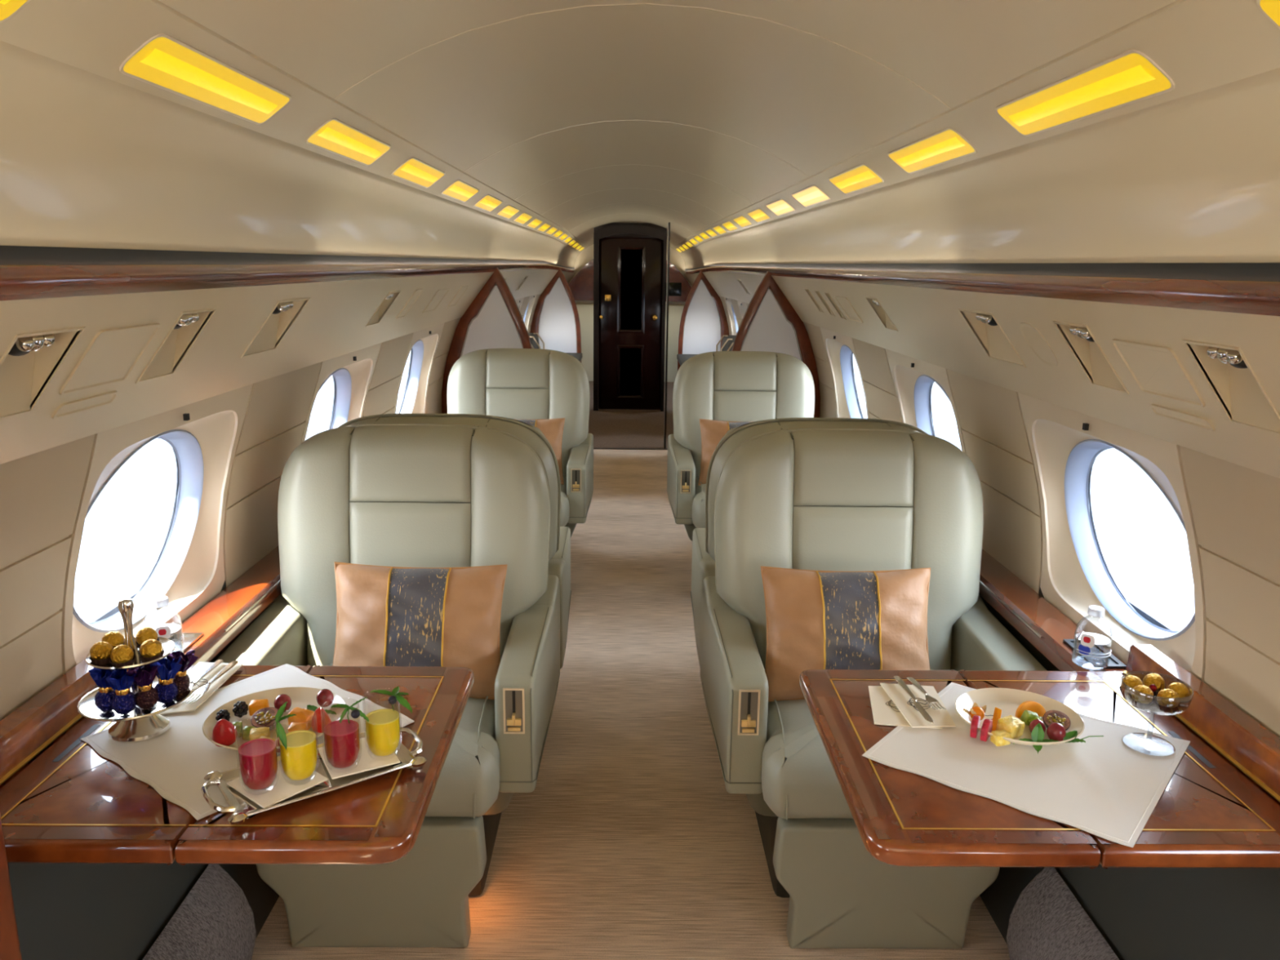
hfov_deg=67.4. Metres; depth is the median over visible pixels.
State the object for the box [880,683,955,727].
paper napkin
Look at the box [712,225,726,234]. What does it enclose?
ceiling lamp
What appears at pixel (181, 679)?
candy
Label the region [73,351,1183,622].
sky
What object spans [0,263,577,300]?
trim
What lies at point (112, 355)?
oxygen mask panel
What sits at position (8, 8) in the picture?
ceiling lamp
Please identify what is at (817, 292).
finger recess
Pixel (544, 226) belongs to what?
ceiling lamp
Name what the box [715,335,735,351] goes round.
divan
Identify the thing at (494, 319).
wall
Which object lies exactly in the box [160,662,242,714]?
paper napkin
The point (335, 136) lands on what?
ceiling lamp
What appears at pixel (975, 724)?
wedge
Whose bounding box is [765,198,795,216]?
ceiling lamp
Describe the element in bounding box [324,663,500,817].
seat cushion
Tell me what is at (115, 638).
chocolate
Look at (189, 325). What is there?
light
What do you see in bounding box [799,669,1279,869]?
folding table
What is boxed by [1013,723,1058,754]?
sprig
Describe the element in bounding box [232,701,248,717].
blackberry
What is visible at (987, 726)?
wedge
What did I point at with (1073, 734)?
sprig
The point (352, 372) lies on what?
window
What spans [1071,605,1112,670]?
water bottle
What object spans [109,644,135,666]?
chocolate
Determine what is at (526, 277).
light
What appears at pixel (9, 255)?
trim
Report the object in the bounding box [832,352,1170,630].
trim
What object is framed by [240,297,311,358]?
light
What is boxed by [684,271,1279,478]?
overhead panel
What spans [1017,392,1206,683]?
window
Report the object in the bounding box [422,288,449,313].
flap
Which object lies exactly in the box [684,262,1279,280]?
trim
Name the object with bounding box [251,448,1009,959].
floor
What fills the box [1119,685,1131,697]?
paper cup
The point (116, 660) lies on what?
paper cup
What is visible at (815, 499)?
seat
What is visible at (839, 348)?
window
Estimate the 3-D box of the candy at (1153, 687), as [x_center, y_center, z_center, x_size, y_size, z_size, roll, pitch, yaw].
[0.818,0.332,1.531,0.012,0.012,0.012,1,13,-1]
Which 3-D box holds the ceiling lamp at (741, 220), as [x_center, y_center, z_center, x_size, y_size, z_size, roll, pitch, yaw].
[0.551,-1.391,5.165,0.059,0.046,0.450,1,13,-1]
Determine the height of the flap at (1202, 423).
0.021 m
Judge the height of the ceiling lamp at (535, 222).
0.046 m
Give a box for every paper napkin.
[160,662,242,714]
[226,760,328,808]
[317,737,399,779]
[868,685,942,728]
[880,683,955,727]
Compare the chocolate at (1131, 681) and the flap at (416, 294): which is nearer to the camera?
the chocolate at (1131, 681)
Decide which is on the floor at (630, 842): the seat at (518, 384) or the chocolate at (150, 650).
the seat at (518, 384)
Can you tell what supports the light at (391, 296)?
attached to the wall at (175, 911)
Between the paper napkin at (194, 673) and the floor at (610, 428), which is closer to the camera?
the paper napkin at (194, 673)
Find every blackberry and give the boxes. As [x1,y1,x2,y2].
[215,709,230,721]
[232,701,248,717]
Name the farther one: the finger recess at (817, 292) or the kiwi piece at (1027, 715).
the finger recess at (817, 292)
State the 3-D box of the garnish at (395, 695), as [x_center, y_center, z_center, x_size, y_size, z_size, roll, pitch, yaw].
[-0.371,0.330,1.440,0.065,0.032,0.034,1,13,-1]
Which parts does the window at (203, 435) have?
frame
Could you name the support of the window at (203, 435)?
in the wall at (175, 911)
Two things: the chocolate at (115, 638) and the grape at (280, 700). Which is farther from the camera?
the grape at (280, 700)
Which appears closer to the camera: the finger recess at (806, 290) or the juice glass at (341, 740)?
the juice glass at (341, 740)
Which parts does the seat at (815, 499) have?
armrest, lever, control plate, frame, armrest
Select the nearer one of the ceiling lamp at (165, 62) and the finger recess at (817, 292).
the ceiling lamp at (165, 62)
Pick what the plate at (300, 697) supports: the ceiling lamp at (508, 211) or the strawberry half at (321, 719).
the strawberry half at (321, 719)
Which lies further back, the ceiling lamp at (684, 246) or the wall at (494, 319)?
the ceiling lamp at (684, 246)
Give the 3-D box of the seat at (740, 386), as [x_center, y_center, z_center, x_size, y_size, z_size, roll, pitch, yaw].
[0.494,-0.035,4.385,0.711,1.058,0.741,1,13,-1]
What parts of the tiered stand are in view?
handle, dish, stem, dish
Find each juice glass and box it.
[234,730,279,795]
[276,714,319,780]
[321,711,360,771]
[363,708,401,757]
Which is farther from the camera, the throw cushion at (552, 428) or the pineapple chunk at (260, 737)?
the throw cushion at (552, 428)
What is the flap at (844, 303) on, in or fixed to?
attached to the wall at (1099, 913)
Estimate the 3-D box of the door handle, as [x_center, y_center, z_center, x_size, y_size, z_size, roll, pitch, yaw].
[-0.317,-1.799,9.486,0.060,0.060,0.010,1,13,-1]
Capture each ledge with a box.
[0,546,281,788]
[978,548,1279,805]
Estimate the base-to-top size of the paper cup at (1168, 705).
0.012 m
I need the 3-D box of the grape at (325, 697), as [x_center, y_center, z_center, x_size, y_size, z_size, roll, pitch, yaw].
[-0.529,0.366,1.613,0.028,0.031,0.028,1,13,-1]
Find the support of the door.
in the wall at (704, 322)
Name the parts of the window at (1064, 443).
frame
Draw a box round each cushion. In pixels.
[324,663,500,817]
[332,561,507,699]
[513,417,564,484]
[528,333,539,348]
[560,475,568,526]
[692,475,706,528]
[697,418,751,485]
[760,565,930,701]
[761,669,933,819]
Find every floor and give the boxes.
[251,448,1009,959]
[588,381,674,448]
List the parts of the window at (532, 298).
frame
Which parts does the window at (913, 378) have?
frame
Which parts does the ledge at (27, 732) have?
raised panel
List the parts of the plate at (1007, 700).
mango strip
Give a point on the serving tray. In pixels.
(243, 808)
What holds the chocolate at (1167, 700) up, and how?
in the coupe
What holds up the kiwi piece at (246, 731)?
on the plate at (300, 697)
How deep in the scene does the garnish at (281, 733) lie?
1.35 m
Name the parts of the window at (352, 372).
frame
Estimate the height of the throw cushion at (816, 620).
0.288 m
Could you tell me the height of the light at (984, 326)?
0.132 m
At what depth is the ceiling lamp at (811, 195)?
3.22 m
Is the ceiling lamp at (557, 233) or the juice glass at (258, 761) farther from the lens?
the ceiling lamp at (557, 233)
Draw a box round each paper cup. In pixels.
[88,656,111,664]
[109,655,135,666]
[135,637,159,648]
[138,650,164,662]
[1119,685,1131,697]
[1128,694,1154,709]
[1152,687,1164,697]
[1154,698,1180,713]
[1178,700,1186,706]
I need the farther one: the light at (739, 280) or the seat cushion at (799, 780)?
the light at (739, 280)
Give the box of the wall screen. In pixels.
[666,282,681,296]
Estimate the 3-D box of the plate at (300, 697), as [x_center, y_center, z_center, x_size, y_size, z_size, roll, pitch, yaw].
[-0.590,0.393,1.560,0.220,0.021,0.220,1,13,-1]
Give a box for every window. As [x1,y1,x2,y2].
[61,383,253,675]
[301,342,381,443]
[394,322,444,413]
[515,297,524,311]
[523,294,536,329]
[724,297,738,335]
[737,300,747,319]
[819,327,869,418]
[884,348,965,453]
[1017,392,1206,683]
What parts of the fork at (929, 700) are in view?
handle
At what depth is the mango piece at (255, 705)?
1.58 m
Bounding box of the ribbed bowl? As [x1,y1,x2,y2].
[1120,671,1194,715]
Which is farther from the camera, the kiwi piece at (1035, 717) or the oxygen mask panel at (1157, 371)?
the kiwi piece at (1035, 717)
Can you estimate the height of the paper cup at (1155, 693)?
0.012 m
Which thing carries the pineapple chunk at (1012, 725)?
on the plate at (1007, 700)
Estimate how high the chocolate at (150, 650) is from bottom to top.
0.034 m
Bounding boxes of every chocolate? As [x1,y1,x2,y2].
[88,640,112,664]
[102,631,124,648]
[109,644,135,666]
[135,626,159,648]
[138,639,164,662]
[1119,675,1142,697]
[1128,684,1154,709]
[1142,673,1164,697]
[1154,688,1180,713]
[1166,682,1189,706]
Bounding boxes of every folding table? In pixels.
[0,664,474,865]
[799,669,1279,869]
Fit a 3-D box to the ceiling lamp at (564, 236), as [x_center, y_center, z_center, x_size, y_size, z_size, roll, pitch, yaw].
[-0.665,-2.113,8.345,0.059,0.052,0.450,1,13,-1]
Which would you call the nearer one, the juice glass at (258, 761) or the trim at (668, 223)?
the juice glass at (258, 761)
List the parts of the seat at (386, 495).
armrest, frame, control plate, lever, armrest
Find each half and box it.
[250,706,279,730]
[311,707,331,733]
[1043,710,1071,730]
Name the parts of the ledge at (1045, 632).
raised panel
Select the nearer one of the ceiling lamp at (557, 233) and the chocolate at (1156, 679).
the chocolate at (1156, 679)
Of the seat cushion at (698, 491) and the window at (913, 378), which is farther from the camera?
the seat cushion at (698, 491)
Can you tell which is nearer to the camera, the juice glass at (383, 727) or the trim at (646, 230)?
the juice glass at (383, 727)
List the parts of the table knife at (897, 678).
handle, blade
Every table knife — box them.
[191,659,223,686]
[893,675,933,723]
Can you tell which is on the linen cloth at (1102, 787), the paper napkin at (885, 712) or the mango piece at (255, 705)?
the paper napkin at (885, 712)
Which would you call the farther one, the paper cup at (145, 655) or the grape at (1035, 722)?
the grape at (1035, 722)
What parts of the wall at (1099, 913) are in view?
dado panel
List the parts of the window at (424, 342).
frame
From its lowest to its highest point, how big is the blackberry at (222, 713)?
0.026 m
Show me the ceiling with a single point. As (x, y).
(579, 117)
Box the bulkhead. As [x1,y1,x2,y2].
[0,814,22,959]
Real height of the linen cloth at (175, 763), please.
0.007 m
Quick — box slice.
[1015,700,1045,717]
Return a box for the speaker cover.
[1018,322,1057,366]
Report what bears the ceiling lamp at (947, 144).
attached to the ceiling
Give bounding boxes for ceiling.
[0,0,1279,269]
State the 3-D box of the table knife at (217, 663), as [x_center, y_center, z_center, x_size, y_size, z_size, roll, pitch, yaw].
[-0.788,0.357,1.708,0.013,0.005,0.186,1,13,2]
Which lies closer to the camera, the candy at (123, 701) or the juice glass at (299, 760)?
the juice glass at (299, 760)
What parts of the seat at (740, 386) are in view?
armrest, control plate, lever, frame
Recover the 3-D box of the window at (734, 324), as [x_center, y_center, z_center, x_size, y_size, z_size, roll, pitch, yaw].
[0.876,-1.471,8.865,0.196,0.555,0.662,1,13,-1]
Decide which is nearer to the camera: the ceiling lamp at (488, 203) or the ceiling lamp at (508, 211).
the ceiling lamp at (488, 203)
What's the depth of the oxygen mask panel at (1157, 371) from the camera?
1.44 m
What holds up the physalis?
on the plate at (1007, 700)
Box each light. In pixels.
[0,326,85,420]
[135,308,217,383]
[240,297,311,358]
[365,290,401,326]
[515,275,528,290]
[737,278,750,294]
[864,296,897,331]
[958,308,1026,367]
[1052,320,1128,394]
[1181,339,1279,435]
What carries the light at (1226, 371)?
attached to the wall at (1099, 913)
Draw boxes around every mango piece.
[248,698,269,715]
[287,706,314,728]
[287,722,308,733]
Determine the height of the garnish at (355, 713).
0.035 m
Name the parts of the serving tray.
handle, handle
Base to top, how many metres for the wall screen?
0.170 m
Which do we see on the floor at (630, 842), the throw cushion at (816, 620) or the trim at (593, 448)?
the trim at (593, 448)
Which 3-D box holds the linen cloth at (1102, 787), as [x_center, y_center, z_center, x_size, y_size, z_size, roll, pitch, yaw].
[0.622,0.428,1.535,0.388,0.005,0.396,11,16,38]
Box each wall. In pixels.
[0,293,540,959]
[441,267,820,417]
[530,268,728,370]
[568,244,692,304]
[719,296,1279,959]
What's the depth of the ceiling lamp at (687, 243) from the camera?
9.61 m
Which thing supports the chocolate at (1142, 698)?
in the coupe
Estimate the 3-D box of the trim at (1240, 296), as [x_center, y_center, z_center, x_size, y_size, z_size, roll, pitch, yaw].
[0.657,-1.196,5.633,0.043,0.103,14.100,1,13,-1]
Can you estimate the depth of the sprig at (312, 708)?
1.57 m
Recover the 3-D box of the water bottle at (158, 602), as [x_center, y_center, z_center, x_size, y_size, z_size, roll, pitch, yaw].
[-0.930,0.287,1.872,0.069,0.119,0.068,5,13,20]
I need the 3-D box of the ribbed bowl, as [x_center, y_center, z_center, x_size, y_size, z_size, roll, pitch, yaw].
[0.820,0.343,1.528,0.103,0.039,0.103,1,13,-1]
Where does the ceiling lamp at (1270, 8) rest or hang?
attached to the ceiling
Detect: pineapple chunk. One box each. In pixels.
[248,726,270,740]
[258,736,275,741]
[990,728,1011,746]
[995,715,1025,738]
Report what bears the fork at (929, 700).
on the paper napkin at (902, 700)
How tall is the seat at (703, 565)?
1.047 m
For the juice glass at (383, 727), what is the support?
on the paper napkin at (365, 762)
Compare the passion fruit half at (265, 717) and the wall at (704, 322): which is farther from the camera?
the wall at (704, 322)
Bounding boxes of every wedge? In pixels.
[969,715,980,737]
[980,718,992,742]
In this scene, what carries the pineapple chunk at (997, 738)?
on the plate at (1007, 700)
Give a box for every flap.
[51,391,118,419]
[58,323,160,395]
[395,288,423,319]
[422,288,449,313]
[447,285,468,307]
[834,295,863,323]
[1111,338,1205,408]
[1149,404,1215,431]
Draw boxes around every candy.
[88,667,120,711]
[104,669,137,715]
[126,664,159,710]
[149,657,182,703]
[166,649,198,694]
[1148,684,1157,691]
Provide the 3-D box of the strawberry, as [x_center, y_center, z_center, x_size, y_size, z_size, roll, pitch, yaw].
[-0.644,0.389,1.487,0.036,0.046,0.036,12,17,42]
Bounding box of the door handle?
[604,294,610,301]
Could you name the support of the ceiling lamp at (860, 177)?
attached to the ceiling
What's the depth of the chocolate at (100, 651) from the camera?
1.48 m
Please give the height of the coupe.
0.105 m
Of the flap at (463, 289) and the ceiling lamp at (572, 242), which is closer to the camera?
the flap at (463, 289)
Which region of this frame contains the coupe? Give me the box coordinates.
[1120,671,1194,755]
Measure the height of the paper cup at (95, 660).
0.012 m
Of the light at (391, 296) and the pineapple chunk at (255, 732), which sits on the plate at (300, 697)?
the pineapple chunk at (255, 732)
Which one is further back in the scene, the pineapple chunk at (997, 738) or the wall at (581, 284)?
the wall at (581, 284)
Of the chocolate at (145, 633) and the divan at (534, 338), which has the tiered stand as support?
the chocolate at (145, 633)
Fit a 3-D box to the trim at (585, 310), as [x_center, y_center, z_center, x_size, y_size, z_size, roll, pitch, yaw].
[-0.138,-1.759,12.262,1.650,0.950,0.500,1,13,-1]
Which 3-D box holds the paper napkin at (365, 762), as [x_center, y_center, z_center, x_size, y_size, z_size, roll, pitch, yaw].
[-0.428,0.418,1.459,0.100,0.003,0.100,-6,15,-29]
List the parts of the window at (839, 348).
frame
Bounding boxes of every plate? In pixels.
[202,687,346,750]
[955,687,1084,746]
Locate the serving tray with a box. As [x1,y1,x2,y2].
[200,727,426,824]
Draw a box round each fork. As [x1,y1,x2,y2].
[180,660,238,703]
[906,676,946,710]
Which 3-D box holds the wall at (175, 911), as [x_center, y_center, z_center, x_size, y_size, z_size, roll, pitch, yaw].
[-0.949,-0.456,5.780,0.245,1.230,14.100,1,13,-1]
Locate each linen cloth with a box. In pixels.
[80,663,413,820]
[862,682,1190,847]
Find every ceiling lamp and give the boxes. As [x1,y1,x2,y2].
[0,0,31,22]
[119,33,291,124]
[305,118,391,165]
[391,157,444,188]
[441,179,479,202]
[474,194,502,212]
[497,204,519,218]
[513,212,532,224]
[526,218,542,228]
[537,222,551,231]
[546,226,557,235]
[552,230,563,237]
[559,233,568,240]
[564,236,572,243]
[568,240,575,245]
[681,244,688,249]
[685,241,693,247]
[688,238,697,244]
[693,235,703,242]
[699,231,710,239]
[705,229,717,236]
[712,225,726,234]
[721,221,737,231]
[733,215,752,227]
[746,208,770,222]
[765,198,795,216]
[791,185,830,207]
[828,164,884,194]
[887,127,977,173]
[995,49,1174,136]
[1256,0,1279,29]
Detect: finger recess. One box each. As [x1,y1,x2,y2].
[804,288,823,313]
[813,289,835,315]
[823,291,846,319]
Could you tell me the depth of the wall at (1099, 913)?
1.65 m
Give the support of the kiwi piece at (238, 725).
on the plate at (300, 697)
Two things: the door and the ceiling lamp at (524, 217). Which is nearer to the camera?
the ceiling lamp at (524, 217)
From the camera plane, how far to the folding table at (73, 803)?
1.34 m
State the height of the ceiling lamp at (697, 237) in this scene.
0.052 m
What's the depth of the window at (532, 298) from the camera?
9.09 m
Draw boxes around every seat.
[213,423,559,947]
[337,413,571,668]
[447,348,593,537]
[666,351,814,541]
[690,417,928,666]
[700,427,1047,948]
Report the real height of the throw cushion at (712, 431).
0.285 m
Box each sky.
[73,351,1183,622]
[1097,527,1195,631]
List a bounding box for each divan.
[528,333,544,349]
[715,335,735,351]
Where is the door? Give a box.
[598,237,663,409]
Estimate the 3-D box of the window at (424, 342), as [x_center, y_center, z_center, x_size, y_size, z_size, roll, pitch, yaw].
[-1.000,-0.455,4.231,0.196,0.555,0.662,1,13,-1]
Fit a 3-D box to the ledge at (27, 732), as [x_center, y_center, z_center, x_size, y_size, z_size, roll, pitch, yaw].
[-0.938,0.396,1.928,0.100,0.257,6.190,1,13,-1]
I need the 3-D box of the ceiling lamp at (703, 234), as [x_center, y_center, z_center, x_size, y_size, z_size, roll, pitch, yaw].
[0.519,-1.964,7.722,0.059,0.049,0.450,1,13,-1]
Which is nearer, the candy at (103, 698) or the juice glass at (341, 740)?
the juice glass at (341, 740)
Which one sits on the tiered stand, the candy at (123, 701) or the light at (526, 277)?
the candy at (123, 701)
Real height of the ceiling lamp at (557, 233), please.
0.049 m
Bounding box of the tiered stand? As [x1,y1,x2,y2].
[76,598,192,742]
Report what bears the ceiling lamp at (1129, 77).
attached to the ceiling
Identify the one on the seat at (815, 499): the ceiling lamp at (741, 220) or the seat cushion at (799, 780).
the seat cushion at (799, 780)
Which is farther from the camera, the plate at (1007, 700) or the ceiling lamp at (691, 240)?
the ceiling lamp at (691, 240)
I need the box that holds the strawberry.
[212,719,237,746]
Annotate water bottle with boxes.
[143,595,184,653]
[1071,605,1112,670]
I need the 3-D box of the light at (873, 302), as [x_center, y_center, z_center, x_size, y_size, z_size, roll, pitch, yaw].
[0.753,-0.528,2.992,0.077,0.121,0.136,1,13,-1]
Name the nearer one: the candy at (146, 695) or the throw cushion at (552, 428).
the candy at (146, 695)
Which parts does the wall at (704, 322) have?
panel, edge trim, panel, edge trim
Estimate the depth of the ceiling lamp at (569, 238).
8.96 m
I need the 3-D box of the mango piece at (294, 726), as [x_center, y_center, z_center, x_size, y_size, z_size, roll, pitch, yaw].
[-0.538,0.397,1.514,0.028,0.030,0.025,1,13,2]
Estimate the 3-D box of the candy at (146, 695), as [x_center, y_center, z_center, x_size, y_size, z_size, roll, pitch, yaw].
[-0.775,0.326,1.503,0.049,0.072,0.047,5,13,20]
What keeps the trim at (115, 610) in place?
attached to the wall at (175, 911)
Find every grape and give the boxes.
[274,693,291,712]
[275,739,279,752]
[315,688,333,706]
[1029,719,1045,733]
[1046,722,1066,741]
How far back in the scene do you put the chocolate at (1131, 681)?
1.54 m
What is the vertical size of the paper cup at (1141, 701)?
0.012 m
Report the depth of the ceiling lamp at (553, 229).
7.04 m
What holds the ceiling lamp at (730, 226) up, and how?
attached to the ceiling
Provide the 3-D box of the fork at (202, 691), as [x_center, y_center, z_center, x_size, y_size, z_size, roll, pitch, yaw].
[-0.760,0.359,1.706,0.020,0.006,0.181,1,13,3]
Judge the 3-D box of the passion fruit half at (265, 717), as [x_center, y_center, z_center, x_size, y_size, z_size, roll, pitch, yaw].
[-0.601,0.388,1.543,0.046,0.030,0.045,-1,13,-8]
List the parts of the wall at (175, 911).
dado panel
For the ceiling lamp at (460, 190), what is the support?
attached to the ceiling
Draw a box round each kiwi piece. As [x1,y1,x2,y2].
[231,721,242,737]
[242,725,255,740]
[1020,710,1039,725]
[1028,716,1042,724]
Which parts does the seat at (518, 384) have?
frame, control plate, lever, armrest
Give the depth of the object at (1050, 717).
1.57 m
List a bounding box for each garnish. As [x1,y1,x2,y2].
[275,702,296,749]
[330,697,368,723]
[370,686,412,712]
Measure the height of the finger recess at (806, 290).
0.112 m
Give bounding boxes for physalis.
[963,702,986,720]
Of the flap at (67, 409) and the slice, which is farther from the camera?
the slice
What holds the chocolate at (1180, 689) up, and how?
in the coupe
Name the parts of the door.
moulding, knob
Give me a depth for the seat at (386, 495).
2.29 m
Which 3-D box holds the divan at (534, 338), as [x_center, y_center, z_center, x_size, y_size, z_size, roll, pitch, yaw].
[-0.683,-0.497,6.645,0.510,0.937,1.700,1,13,-1]
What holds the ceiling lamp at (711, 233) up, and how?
attached to the ceiling
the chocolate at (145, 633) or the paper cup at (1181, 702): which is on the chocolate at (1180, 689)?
the paper cup at (1181, 702)
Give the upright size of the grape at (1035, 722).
0.028 m
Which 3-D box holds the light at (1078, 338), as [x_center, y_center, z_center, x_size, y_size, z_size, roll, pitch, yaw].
[0.772,-0.222,1.646,0.086,0.133,0.128,1,13,-1]
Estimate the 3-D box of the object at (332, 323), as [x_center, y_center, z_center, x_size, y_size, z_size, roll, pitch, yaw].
[-0.835,-1.085,5.640,0.191,0.299,14.100,1,13,-1]
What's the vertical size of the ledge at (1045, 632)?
0.257 m
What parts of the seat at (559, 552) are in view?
armrest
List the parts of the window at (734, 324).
frame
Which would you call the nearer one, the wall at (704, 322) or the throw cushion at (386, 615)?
the throw cushion at (386, 615)
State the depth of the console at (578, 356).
9.15 m
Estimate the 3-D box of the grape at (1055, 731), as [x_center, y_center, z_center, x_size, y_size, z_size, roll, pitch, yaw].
[0.667,0.405,1.539,0.029,0.032,0.029,1,13,-1]
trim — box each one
[0,245,574,269]
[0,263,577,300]
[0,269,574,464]
[93,347,426,622]
[575,302,684,382]
[593,222,666,411]
[593,448,667,449]
[663,222,670,448]
[682,266,1279,316]
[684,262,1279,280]
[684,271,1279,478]
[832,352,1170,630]
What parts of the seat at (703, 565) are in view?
armrest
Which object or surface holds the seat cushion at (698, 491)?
on the seat at (740, 386)
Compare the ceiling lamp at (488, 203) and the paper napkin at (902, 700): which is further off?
the ceiling lamp at (488, 203)
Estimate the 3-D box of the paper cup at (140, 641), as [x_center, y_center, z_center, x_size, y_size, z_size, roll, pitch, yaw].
[-0.796,0.265,1.552,0.036,0.012,0.036,5,13,17]
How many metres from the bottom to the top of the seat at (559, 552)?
1.047 m
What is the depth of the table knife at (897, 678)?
1.67 m
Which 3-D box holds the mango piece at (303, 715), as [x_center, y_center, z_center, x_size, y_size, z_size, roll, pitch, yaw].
[-0.548,0.386,1.556,0.040,0.030,0.028,4,13,13]
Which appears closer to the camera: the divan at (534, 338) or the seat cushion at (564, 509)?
the seat cushion at (564, 509)
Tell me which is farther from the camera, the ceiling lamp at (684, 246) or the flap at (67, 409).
the ceiling lamp at (684, 246)
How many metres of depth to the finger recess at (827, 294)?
3.71 m
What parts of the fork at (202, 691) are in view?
handle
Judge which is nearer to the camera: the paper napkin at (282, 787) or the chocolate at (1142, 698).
the paper napkin at (282, 787)
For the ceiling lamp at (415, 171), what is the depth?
2.56 m
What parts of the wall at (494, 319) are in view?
edge trim, panel, panel, edge trim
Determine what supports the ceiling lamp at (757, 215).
attached to the ceiling
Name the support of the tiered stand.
on the linen cloth at (175, 763)
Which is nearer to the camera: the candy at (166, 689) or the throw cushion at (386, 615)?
the candy at (166, 689)
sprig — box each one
[306,704,336,714]
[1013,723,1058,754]
[1063,730,1103,742]
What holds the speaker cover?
attached to the wall at (1099, 913)
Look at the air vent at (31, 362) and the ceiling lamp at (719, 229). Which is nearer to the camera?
the air vent at (31, 362)
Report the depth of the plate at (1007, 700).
1.65 m

